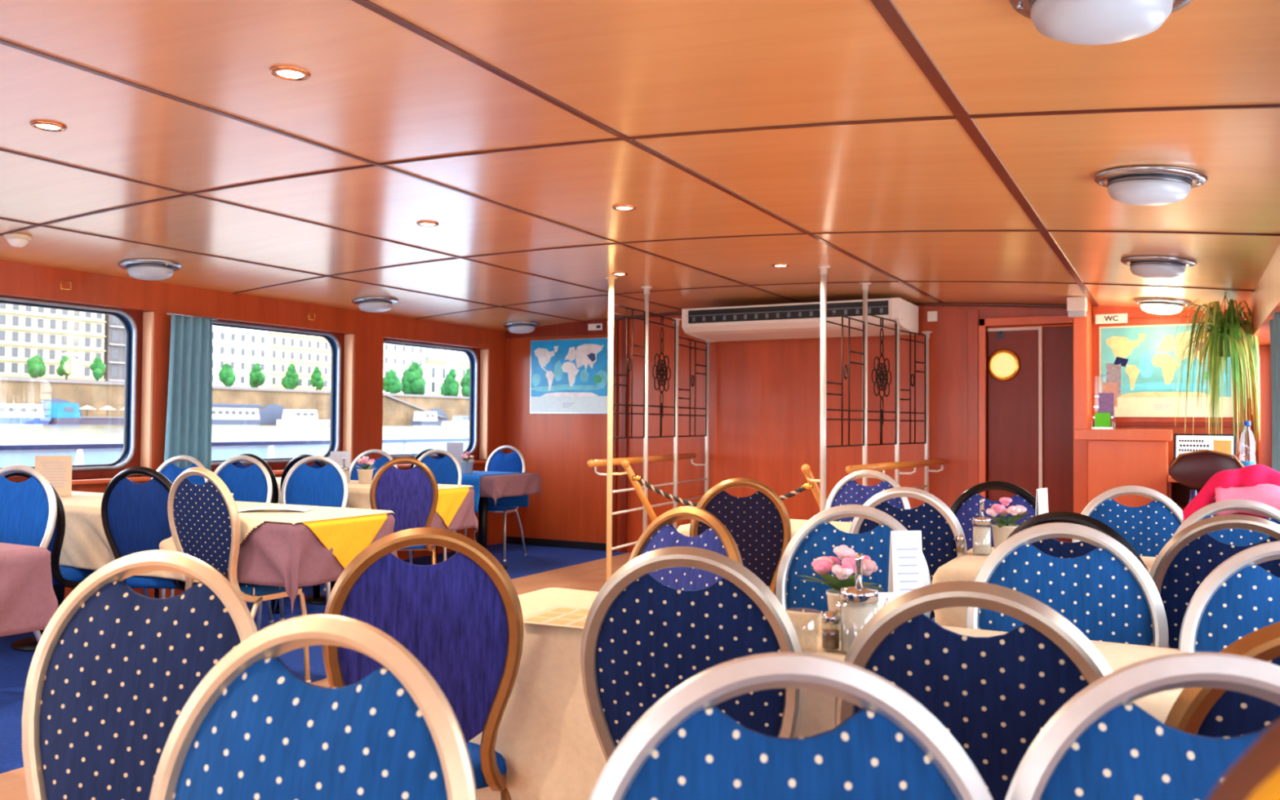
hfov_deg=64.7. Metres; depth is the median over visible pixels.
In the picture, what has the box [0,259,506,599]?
wall
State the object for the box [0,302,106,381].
apartment building
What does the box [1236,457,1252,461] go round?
trim
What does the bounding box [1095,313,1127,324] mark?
sign
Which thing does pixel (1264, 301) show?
wall
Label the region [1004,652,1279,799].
banquet chair
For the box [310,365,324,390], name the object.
street tree
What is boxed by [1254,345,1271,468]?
trim
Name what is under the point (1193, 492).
wine bottle
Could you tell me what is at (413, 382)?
street tree
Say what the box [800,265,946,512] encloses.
screen
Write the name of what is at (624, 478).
trim
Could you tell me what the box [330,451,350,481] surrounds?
menu card
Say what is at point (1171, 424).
trim
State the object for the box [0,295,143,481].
window
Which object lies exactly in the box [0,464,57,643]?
banquet chair
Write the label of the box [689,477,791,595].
banquet chair
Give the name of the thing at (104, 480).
window sill
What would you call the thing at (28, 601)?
tablecloth
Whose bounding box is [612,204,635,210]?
recessed light
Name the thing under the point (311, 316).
number plate
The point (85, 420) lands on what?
pontoon
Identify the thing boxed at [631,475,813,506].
rope barrier
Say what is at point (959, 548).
spice shaker
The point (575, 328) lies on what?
trim
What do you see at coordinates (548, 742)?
tablecloth
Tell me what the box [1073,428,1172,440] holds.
countertop
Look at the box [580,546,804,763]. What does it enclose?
banquet chair
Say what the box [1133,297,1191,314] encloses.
dome lamp
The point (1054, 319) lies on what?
trim
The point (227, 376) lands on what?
street tree
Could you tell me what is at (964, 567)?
tablecloth
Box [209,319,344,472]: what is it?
window
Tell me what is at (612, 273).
recessed light
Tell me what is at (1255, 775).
chair
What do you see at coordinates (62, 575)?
banquet chair
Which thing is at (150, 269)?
dome lamp
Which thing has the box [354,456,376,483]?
potted flower
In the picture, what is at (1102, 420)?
leaflet
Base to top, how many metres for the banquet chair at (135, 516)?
0.968 m
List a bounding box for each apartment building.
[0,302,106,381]
[103,314,125,382]
[212,325,269,387]
[266,331,331,391]
[382,343,426,395]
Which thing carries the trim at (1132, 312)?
attached to the wall at (765, 395)
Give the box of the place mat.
[523,605,590,628]
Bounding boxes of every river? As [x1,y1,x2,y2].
[0,424,469,444]
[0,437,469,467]
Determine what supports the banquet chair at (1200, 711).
on the floor
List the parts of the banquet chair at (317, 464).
leg, frame, panel, leg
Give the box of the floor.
[0,542,631,799]
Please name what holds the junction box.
attached to the wall at (765, 395)
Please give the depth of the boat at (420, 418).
172.91 m
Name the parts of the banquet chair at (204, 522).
panel, frame, seat, leg, leg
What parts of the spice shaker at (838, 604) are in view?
lid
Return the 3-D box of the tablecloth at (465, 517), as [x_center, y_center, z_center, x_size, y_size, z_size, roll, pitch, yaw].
[-1.956,0.738,6.627,1.786,0.369,0.651,0,-2,28]
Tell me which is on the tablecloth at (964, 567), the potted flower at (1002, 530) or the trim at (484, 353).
the potted flower at (1002, 530)
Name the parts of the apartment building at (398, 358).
cornice, cornice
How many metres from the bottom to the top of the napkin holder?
0.092 m
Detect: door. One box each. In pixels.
[986,326,1043,501]
[1043,325,1073,542]
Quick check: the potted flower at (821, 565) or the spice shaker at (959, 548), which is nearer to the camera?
the potted flower at (821, 565)
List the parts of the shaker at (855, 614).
lid, spout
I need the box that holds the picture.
[1213,440,1231,453]
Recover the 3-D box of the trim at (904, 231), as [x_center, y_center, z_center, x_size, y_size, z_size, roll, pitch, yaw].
[-0.089,-0.765,5.552,6.242,0.241,0.018,0,-2,28]
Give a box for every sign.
[587,323,602,330]
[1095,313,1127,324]
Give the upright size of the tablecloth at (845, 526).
0.411 m
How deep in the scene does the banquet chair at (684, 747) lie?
0.87 m
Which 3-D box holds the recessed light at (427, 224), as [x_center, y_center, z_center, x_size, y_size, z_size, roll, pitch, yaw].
[-1.069,-0.885,5.082,0.112,0.009,0.112,0,-2,28]
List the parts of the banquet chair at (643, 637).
backrest, panel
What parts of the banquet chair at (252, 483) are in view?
leg, backrest, frame, leg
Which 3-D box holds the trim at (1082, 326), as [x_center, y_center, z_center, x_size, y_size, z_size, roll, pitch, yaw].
[3.157,0.330,7.191,0.090,2.060,0.430,0,-2,28]
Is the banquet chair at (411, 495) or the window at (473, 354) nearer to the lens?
the banquet chair at (411, 495)
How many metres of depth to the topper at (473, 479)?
8.16 m
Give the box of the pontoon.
[78,416,124,424]
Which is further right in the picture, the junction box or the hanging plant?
the hanging plant
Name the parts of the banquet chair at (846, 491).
backrest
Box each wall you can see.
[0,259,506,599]
[502,306,1255,552]
[1243,243,1279,348]
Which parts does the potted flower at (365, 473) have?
pot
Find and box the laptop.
[1173,433,1236,460]
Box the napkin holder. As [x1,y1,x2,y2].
[870,591,906,613]
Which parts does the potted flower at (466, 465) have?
pot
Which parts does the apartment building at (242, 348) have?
cornice, cornice, cornice, cornice, cornice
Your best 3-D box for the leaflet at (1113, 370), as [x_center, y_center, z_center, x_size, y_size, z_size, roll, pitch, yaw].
[3.147,-0.155,6.657,0.135,0.265,0.025,0,-2,28]
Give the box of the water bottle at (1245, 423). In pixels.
[1240,421,1256,466]
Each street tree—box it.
[26,355,46,377]
[56,355,75,379]
[89,356,106,381]
[217,362,235,386]
[248,362,266,387]
[280,363,299,389]
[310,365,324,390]
[382,368,403,393]
[400,361,426,395]
[440,368,459,395]
[459,368,469,396]
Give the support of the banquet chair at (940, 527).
on the floor
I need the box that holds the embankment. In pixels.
[0,376,469,425]
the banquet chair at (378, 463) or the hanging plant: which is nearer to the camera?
the hanging plant
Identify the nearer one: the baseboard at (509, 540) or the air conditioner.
the air conditioner
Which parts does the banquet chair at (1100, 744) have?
backrest, panel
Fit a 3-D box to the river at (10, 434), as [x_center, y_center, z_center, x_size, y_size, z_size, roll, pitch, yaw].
[8.346,4.583,148.654,111.100,1.020,390.000,0,-2,28]
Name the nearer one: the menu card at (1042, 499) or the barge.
the menu card at (1042, 499)
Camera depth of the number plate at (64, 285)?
5.95 m
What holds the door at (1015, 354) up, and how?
in the wall at (765, 395)
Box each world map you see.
[529,337,608,413]
[1098,323,1233,417]
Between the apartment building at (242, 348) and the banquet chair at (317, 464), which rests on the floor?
the banquet chair at (317, 464)
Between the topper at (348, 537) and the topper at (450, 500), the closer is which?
the topper at (348, 537)
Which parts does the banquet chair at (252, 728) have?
backrest, panel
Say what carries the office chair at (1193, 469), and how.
on the floor
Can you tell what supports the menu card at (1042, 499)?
on the tablecloth at (964, 567)
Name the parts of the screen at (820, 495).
handrail, iron panel, guard rail, iron panel, handrail, iron panel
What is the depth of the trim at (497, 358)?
9.71 m
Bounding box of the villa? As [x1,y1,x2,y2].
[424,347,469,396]
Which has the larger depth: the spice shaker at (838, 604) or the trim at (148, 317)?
the trim at (148, 317)
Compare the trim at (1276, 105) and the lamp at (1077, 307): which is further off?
the lamp at (1077, 307)
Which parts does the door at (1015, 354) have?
plate, porthole glass, rail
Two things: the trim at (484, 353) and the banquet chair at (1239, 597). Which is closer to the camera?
the banquet chair at (1239, 597)
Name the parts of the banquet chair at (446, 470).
leg, frame, backrest, leg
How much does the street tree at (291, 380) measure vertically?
4.624 m
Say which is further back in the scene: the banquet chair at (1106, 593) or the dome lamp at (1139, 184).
the dome lamp at (1139, 184)
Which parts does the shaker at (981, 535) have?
lid, spout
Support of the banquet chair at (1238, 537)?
on the floor
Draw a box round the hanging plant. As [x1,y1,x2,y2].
[1168,295,1260,452]
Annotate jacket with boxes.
[1182,464,1279,521]
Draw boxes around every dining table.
[10,585,64,651]
[305,581,334,604]
[478,497,507,569]
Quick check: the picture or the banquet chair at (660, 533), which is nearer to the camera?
the banquet chair at (660, 533)
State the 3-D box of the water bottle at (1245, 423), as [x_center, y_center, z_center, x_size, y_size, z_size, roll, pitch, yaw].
[3.528,0.289,5.864,0.084,0.335,0.084,0,-2,28]
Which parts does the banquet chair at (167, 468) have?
leg, leg, frame, backrest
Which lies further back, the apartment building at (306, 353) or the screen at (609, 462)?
the apartment building at (306, 353)
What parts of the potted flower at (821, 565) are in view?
pot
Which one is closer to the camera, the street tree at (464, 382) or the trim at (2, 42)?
the trim at (2, 42)
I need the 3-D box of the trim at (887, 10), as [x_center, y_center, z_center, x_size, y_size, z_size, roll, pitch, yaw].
[0.672,-0.826,2.409,0.036,0.027,11.240,0,-2,28]
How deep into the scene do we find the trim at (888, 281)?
6.75 m
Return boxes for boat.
[0,403,52,424]
[276,409,328,425]
[409,411,442,425]
[440,415,469,425]
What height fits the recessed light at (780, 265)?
0.009 m
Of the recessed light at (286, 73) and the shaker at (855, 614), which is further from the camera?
the recessed light at (286, 73)
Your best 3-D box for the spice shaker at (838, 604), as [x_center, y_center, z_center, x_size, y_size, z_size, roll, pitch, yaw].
[0.392,0.420,1.935,0.034,0.076,0.034,0,-2,28]
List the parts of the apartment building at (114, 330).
cornice, cornice, cornice, cornice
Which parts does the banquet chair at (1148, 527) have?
backrest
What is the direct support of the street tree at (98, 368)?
on the street
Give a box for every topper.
[275,477,472,509]
[302,513,387,568]
[435,487,469,527]
[461,471,528,513]
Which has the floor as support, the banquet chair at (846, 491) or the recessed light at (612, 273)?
the banquet chair at (846, 491)
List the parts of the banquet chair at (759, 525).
panel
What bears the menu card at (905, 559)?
on the tablecloth at (548, 742)
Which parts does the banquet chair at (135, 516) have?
panel, leg, seat, seat frame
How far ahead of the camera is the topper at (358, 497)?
6.18 m
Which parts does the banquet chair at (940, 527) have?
frame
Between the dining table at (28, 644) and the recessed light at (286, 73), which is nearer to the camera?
the recessed light at (286, 73)
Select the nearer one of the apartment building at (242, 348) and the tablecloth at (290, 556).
the tablecloth at (290, 556)
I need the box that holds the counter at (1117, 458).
[1073,428,1172,506]
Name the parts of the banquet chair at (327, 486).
leg, leg, backrest, frame, leg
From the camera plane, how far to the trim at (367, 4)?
3.08 m
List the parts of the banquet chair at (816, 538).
backrest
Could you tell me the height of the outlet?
0.105 m
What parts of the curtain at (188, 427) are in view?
rod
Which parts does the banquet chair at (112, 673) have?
panel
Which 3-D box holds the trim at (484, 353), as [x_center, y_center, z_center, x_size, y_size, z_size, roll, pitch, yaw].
[-1.484,0.041,9.607,0.090,1.045,0.019,0,-2,28]
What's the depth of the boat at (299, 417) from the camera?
148.26 m
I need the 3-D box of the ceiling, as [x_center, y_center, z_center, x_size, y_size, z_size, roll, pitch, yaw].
[-1.209,-0.854,3.425,6.940,0.389,11.550,0,-2,28]
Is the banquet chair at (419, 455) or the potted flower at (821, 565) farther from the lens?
the banquet chair at (419, 455)
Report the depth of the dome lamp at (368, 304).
7.55 m
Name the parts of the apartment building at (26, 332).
cornice, cornice, cornice, cornice, cornice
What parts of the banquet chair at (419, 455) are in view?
frame, leg, leg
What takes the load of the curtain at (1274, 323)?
hanging from the wall at (1264, 301)
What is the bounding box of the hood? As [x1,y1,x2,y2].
[1214,483,1279,516]
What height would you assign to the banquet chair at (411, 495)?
0.968 m
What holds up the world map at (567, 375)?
attached to the wall at (765, 395)
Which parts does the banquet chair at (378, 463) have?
leg, backrest, frame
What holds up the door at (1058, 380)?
in the wall at (765, 395)
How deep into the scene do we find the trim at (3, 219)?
6.02 m
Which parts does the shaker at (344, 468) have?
spout, lid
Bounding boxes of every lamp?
[117,258,182,280]
[351,296,398,312]
[502,320,539,333]
[1008,0,1192,44]
[1066,296,1087,317]
[1093,164,1208,205]
[1120,255,1196,279]
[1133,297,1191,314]
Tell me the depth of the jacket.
2.87 m
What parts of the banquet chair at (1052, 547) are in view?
panel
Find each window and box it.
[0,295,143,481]
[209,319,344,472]
[382,337,479,463]
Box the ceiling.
[0,0,1279,331]
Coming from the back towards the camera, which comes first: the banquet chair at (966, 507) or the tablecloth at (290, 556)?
the tablecloth at (290, 556)
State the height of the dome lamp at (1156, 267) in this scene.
0.110 m
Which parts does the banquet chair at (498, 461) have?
seat frame, seat, leg, backrest, frame, leg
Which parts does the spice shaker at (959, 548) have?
lid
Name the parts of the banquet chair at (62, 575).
frame, panel, seat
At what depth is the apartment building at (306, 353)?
166.09 m
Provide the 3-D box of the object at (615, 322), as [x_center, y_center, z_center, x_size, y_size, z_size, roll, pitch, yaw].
[-0.242,0.324,9.243,0.070,2.120,0.030,0,-2,28]
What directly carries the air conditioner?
attached to the ceiling
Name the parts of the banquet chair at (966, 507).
backrest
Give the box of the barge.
[45,403,81,424]
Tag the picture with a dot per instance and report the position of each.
(1220, 446)
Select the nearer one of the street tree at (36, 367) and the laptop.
the laptop
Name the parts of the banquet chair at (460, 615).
panel, backrest, seat, leg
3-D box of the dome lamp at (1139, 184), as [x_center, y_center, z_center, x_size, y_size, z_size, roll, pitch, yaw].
[1.698,-0.708,3.365,0.341,0.110,0.343,0,-2,33]
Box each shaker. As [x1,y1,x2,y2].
[340,457,349,482]
[821,610,840,648]
[835,600,848,638]
[839,553,878,652]
[955,534,964,552]
[972,497,991,554]
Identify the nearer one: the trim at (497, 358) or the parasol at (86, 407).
the trim at (497, 358)
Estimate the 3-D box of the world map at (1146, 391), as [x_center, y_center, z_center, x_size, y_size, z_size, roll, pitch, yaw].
[3.709,-0.207,7.141,0.839,0.656,0.020,0,-2,28]
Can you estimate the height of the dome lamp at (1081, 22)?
0.110 m
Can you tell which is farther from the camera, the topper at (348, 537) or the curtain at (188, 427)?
the curtain at (188, 427)
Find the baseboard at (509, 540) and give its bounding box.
[506,536,606,551]
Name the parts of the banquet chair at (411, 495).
panel, seat frame, seat, leg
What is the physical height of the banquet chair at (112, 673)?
0.968 m
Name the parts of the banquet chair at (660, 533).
backrest, frame, panel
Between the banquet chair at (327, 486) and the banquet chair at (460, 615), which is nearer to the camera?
the banquet chair at (460, 615)
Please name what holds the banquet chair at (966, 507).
on the floor
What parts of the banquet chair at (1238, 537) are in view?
backrest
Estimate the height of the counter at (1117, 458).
1.155 m
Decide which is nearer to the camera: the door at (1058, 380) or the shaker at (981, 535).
the shaker at (981, 535)
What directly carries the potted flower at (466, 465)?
on the topper at (473, 479)
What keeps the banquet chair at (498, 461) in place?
on the floor
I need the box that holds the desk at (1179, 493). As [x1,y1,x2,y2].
[1168,474,1200,511]
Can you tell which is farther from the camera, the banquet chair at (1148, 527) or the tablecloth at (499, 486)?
the tablecloth at (499, 486)
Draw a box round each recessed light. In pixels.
[29,120,66,131]
[269,66,311,80]
[416,221,439,226]
[611,272,627,275]
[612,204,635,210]
[771,263,789,267]
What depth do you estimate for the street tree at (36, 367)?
122.46 m
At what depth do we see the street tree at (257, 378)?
151.85 m
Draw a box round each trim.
[0,38,802,302]
[0,103,1279,236]
[0,148,681,310]
[0,217,582,321]
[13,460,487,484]
[140,311,154,468]
[141,311,195,475]
[233,230,1279,293]
[342,333,354,465]
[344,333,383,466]
[351,0,944,303]
[414,280,1254,319]
[479,348,506,460]
[479,349,488,459]
[505,302,1242,333]
[506,319,608,338]
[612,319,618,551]
[620,319,628,552]
[870,0,1098,306]
[967,309,978,488]
[978,315,1073,498]
[1073,300,1092,513]
[1092,305,1224,319]
[1093,421,1252,426]
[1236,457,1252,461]
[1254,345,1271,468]
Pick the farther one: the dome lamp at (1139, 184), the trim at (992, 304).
the trim at (992, 304)
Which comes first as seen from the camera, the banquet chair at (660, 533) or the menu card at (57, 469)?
the banquet chair at (660, 533)
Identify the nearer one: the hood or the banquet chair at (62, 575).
the hood
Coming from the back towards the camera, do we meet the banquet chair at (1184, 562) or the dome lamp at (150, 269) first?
the dome lamp at (150, 269)
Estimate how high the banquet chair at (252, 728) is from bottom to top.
0.968 m
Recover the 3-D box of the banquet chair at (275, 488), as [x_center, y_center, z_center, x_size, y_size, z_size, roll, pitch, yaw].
[-2.348,0.819,6.400,0.400,0.968,0.494,0,-1,16]
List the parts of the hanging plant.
pot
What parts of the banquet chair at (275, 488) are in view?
panel, frame, leg, leg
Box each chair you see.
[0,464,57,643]
[4,472,96,635]
[22,550,257,799]
[101,466,195,598]
[142,455,208,598]
[149,614,477,799]
[167,466,311,683]
[168,455,274,624]
[231,453,317,613]
[256,455,348,631]
[275,454,337,613]
[321,527,524,799]
[322,448,397,592]
[369,457,438,564]
[408,448,462,564]
[408,448,478,562]
[463,445,527,562]
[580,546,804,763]
[588,652,992,799]
[627,506,742,590]
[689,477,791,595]
[776,504,931,617]
[824,469,911,522]
[834,580,1112,799]
[848,486,967,621]
[950,480,1054,551]
[965,522,1168,648]
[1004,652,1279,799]
[1006,511,1151,576]
[1071,485,1182,557]
[1149,514,1279,648]
[1164,622,1279,737]
[1168,449,1244,488]
[1172,499,1279,546]
[1178,540,1279,653]
[1207,719,1279,799]
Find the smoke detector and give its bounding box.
[3,232,31,247]
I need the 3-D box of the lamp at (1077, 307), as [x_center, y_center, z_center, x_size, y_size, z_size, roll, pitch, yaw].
[3.001,-0.638,6.932,0.120,0.130,0.120,0,-2,28]
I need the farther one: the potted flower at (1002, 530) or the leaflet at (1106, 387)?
the leaflet at (1106, 387)
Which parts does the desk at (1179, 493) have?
panel, shelf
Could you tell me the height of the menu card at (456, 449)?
0.240 m
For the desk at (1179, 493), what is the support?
on the floor
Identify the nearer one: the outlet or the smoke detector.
the smoke detector
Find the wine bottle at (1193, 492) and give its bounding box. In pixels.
[1187,489,1196,504]
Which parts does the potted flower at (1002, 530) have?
pot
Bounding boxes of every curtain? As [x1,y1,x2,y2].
[164,312,217,471]
[1269,310,1279,471]
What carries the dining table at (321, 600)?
on the floor
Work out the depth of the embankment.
145.84 m
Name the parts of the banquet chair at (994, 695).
frame, backrest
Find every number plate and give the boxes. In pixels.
[60,280,71,290]
[308,312,315,320]
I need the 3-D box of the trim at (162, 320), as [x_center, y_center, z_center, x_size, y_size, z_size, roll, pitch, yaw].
[-3.123,-0.039,6.659,0.200,1.065,0.333,0,-2,28]
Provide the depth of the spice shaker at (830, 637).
1.83 m
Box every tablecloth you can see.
[0,542,57,636]
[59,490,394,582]
[223,512,397,613]
[413,486,478,551]
[468,587,1185,799]
[480,472,543,505]
[676,519,852,596]
[931,546,1155,627]
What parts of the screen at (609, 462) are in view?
guard rail, iron panel, handrail, handrail, guard rail, guard rail, iron panel, iron panel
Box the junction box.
[927,311,937,321]
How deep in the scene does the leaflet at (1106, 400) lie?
6.56 m
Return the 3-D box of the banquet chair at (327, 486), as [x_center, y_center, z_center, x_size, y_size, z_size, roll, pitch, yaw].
[-1.885,0.805,5.694,0.400,0.968,0.494,0,-1,-4]
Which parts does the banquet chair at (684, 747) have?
panel, backrest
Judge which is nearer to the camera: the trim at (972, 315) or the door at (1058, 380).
the door at (1058, 380)
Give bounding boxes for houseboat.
[212,403,262,424]
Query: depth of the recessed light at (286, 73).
2.84 m
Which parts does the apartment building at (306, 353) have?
cornice, cornice, cornice, cornice, cornice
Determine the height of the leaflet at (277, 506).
0.020 m
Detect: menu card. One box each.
[35,455,72,495]
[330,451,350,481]
[446,442,463,471]
[888,530,924,614]
[1035,487,1048,515]
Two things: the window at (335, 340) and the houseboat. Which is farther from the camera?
the houseboat
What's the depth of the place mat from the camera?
2.12 m
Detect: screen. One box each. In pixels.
[586,276,709,582]
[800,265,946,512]
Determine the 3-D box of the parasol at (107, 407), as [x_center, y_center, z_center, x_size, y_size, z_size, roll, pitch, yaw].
[-65.027,1.368,123.299,2.000,1.300,1.902,0,-2,28]
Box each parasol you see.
[79,405,95,416]
[98,405,115,416]
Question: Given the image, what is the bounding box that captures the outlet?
[688,300,888,323]
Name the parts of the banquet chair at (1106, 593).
backrest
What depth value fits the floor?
6.12 m
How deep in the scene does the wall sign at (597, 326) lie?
9.33 m
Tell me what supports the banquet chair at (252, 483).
on the floor
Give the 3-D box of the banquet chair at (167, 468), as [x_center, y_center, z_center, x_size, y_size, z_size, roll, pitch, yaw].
[-2.671,0.798,5.592,0.400,0.968,0.494,0,-1,8]
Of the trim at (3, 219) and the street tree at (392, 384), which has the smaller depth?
the trim at (3, 219)
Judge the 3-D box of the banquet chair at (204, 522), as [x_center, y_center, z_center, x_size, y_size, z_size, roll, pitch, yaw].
[-1.732,0.770,4.350,0.400,0.978,0.494,0,-1,24]
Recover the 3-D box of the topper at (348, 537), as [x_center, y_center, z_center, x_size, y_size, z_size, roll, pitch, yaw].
[-1.639,0.638,4.537,0.906,0.272,0.657,0,-1,26]
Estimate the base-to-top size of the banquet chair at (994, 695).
0.968 m
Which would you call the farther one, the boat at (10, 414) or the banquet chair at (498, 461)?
the boat at (10, 414)
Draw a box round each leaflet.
[238,504,311,511]
[1094,413,1110,428]
[1098,392,1114,417]
[1102,382,1117,406]
[1106,356,1128,396]
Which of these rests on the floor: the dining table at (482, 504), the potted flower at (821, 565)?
the dining table at (482, 504)
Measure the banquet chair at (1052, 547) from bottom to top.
0.968 m
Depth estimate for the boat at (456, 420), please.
181.43 m
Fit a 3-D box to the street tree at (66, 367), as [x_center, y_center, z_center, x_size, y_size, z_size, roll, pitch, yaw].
[-71.706,-3.843,126.190,2.121,3.609,1.867,0,-2,28]
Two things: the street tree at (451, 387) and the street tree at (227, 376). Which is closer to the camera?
the street tree at (227, 376)
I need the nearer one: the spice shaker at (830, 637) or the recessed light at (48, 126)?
the spice shaker at (830, 637)
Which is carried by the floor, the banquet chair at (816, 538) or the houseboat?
the banquet chair at (816, 538)
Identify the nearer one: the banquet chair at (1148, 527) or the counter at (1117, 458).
the banquet chair at (1148, 527)
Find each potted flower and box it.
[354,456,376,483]
[457,451,474,473]
[798,544,884,629]
[977,497,1031,549]
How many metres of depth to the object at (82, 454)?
8.66 m
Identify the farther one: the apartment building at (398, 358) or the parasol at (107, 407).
the apartment building at (398, 358)
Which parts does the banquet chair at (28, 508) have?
backrest, frame, leg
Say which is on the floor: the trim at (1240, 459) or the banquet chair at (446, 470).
the banquet chair at (446, 470)
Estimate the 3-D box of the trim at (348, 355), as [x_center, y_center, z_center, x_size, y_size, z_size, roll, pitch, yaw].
[-2.323,-0.001,8.043,0.090,1.045,0.019,0,-2,28]
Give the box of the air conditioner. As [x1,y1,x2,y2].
[681,297,918,342]
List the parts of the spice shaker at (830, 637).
lid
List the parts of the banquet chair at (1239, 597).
backrest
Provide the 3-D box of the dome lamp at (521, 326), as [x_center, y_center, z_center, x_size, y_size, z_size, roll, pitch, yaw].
[-1.102,-0.669,9.374,0.342,0.104,0.343,0,-2,33]
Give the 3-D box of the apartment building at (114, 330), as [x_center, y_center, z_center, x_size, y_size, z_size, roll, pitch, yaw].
[-74.655,-11.084,145.775,14.700,18.950,13.700,0,-2,28]

